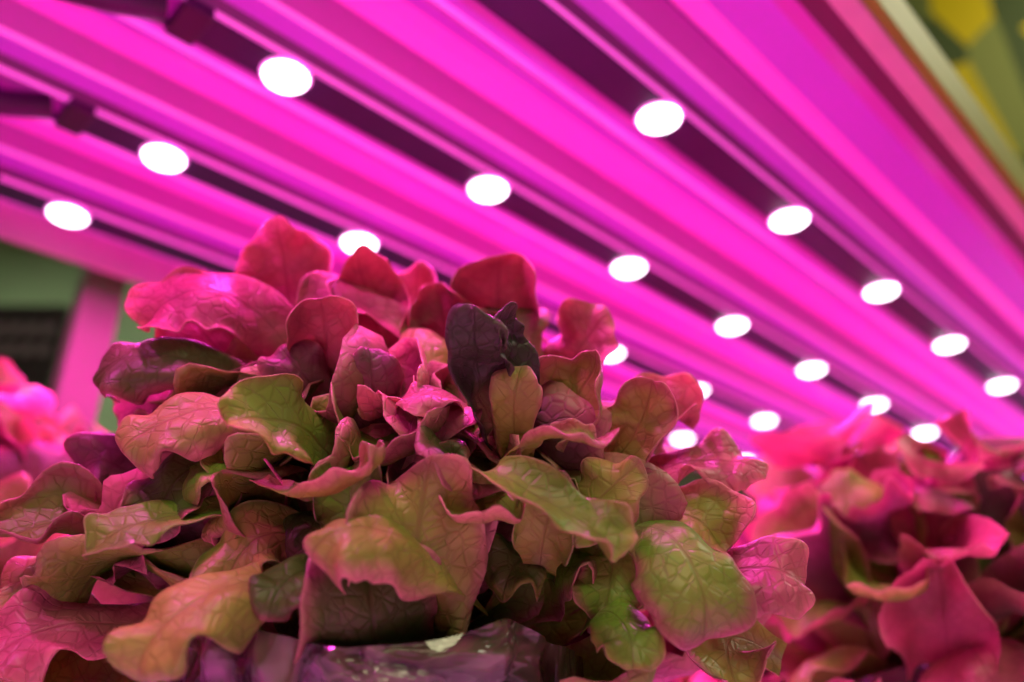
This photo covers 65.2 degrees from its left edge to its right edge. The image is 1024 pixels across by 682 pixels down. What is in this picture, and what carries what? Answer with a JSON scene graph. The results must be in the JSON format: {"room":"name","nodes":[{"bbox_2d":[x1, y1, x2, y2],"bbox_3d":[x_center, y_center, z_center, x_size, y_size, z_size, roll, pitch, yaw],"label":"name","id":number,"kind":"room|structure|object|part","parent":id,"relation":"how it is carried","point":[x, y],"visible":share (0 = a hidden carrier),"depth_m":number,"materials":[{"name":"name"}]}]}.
{"room":"indoor vertical farm","nodes":[
{"label":"indoor vertical farm","id":0,"kind":"room"},
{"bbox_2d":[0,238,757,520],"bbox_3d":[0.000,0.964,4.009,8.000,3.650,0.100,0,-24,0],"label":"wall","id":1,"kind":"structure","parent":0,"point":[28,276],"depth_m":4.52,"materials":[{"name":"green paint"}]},
{"bbox_2d":[0,305,69,390],"bbox_3d":[-1.359,0.839,1.789,0.263,2.047,0.034,0,-24,0],"label":"vent","id":2,"kind":"object","parent":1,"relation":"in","point":[31,336],"visible":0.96,"depth_m":2.16,"materials":[{"name":"black metal"}]},
{"bbox_2d":[0,0,1023,477],"bbox_3d":[0.553,0.085,1.275,3.219,0.070,3.170,0,-24,0],"label":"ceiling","id":3,"kind":"structure","parent":0,"point":[850,110],"depth_m":0.72,"materials":[{"name":"metal"}]},
{"bbox_3d":[0.000,-2.208,1.548,8.000,0.100,7.000,0,-24,0],"label":"ceiling","id":4,"kind":"structure","parent":0,"visible":0},
{"bbox_2d":[904,0,1023,165],"bbox_3d":[1.500,-0.846,2.474,1.800,1.580,0.010,0,-24,0],"label":"banner","id":5,"kind":"object","parent":4,"relation":"hanging from","point":[982,41],"visible":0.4,"depth_m":2.50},
{"bbox_3d":[0.000,1.208,0.002,8.000,0.100,7.000,0,-24,0],"label":"floor","id":6,"kind":"structure","parent":0,"visible":0},
{"bbox_2d":[50,265,126,430],"bbox_3d":[0.649,0.701,0.889,3.800,1.450,1.210,22,-32,-40],"label":"grow rack","id":7,"kind":"object","parent":6,"relation":"on","point":[90,329],"visible":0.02,"depth_m":0.84,"materials":[{"name":"metal"}]},
{"bbox_2d":[0,357,105,579],"bbox_3d":[-0.425,0.162,0.573,0.396,0.316,0.427,-5,-25,11],"label":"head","id":8,"kind":"object","parent":7,"relation":"on","point":[32,436],"visible":0.2,"depth_m":0.55},
{"bbox_3d":[-0.455,0.570,0.600,0.040,1.450,0.036,22,-32,-40],"label":"post","id":9,"kind":"part","parent":7,"relation":"part of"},
{"bbox_2d":[0,180,744,456],"bbox_3d":[0.538,0.266,1.604,3.258,0.048,0.061,22,-32,-39],"label":"light bar","id":10,"kind":"object","parent":7,"relation":"attached to","point":[66,214],"visible":0.18,"depth_m":0.78,"materials":[{"name":"plastic"}]},
{"bbox_2d":[169,619,583,681],"bbox_3d":[-0.056,0.195,0.322,0.181,0.146,0.182,0,-24,0],"label":"pot","id":11,"kind":"object","parent":7,"relation":"on","point":[503,650],"visible":0.84,"depth_m":0.27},
{"bbox_2d":[0,215,814,681],"bbox_3d":[-0.052,0.072,0.415,0.354,0.252,0.290,-1,-24,3],"label":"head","id":12,"kind":"object","parent":11,"relation":"in","point":[371,453],"visible":0.96,"depth_m":0.32},
{"bbox_2d":[0,88,794,432],"bbox_3d":[0.653,0.227,1.516,3.228,0.048,0.061,22,-32,-39],"label":"light bar","id":13,"kind":"object","parent":7,"relation":"attached to","point":[75,117],"visible":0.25,"depth_m":0.71,"materials":[{"name":"plastic"}]},
{"bbox_2d":[60,0,960,454],"bbox_3d":[0.771,0.183,1.420,3.206,0.048,0.061,22,-32,-39],"label":"light bar","id":14,"kind":"object","parent":7,"relation":"attached to","point":[191,21],"visible":0.73,"depth_m":0.68,"materials":[{"name":"plastic"}]},
{"bbox_2d":[479,0,1023,410],"bbox_3d":[0.716,0.066,1.163,3.680,0.014,0.038,22,-32,-40],"label":"light bar","id":15,"kind":"object","parent":7,"relation":"attached to","point":[537,20],"visible":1,"depth_m":0.68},
{"bbox_2d":[798,662,932,681],"bbox_3d":[0.284,0.282,0.508,0.181,0.146,0.181,5,-25,-10],"label":"pot","id":16,"kind":"object","parent":7,"relation":"on","point":[899,674],"visible":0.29,"depth_m":0.48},
{"bbox_2d":[690,402,1023,681],"bbox_3d":[0.287,0.161,0.560,0.326,0.244,0.317,13,-27,-26],"label":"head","id":17,"kind":"object","parent":16,"relation":"in","point":[916,557],"visible":0.85,"depth_m":0.50},
{"bbox_3d":[0.201,0.397,0.764,0.181,0.146,0.182,11,-26,-22],"label":"pot","id":18,"kind":"object","parent":7,"relation":"on","visible":0},
{"bbox_2d":[641,529,791,681],"bbox_3d":[0.202,0.282,0.810,0.324,0.252,0.338,11,-26,-22],"label":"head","id":19,"kind":"object","parent":18,"relation":"in","point":[744,539],"visible":0.02,"depth_m":0.75}
]}

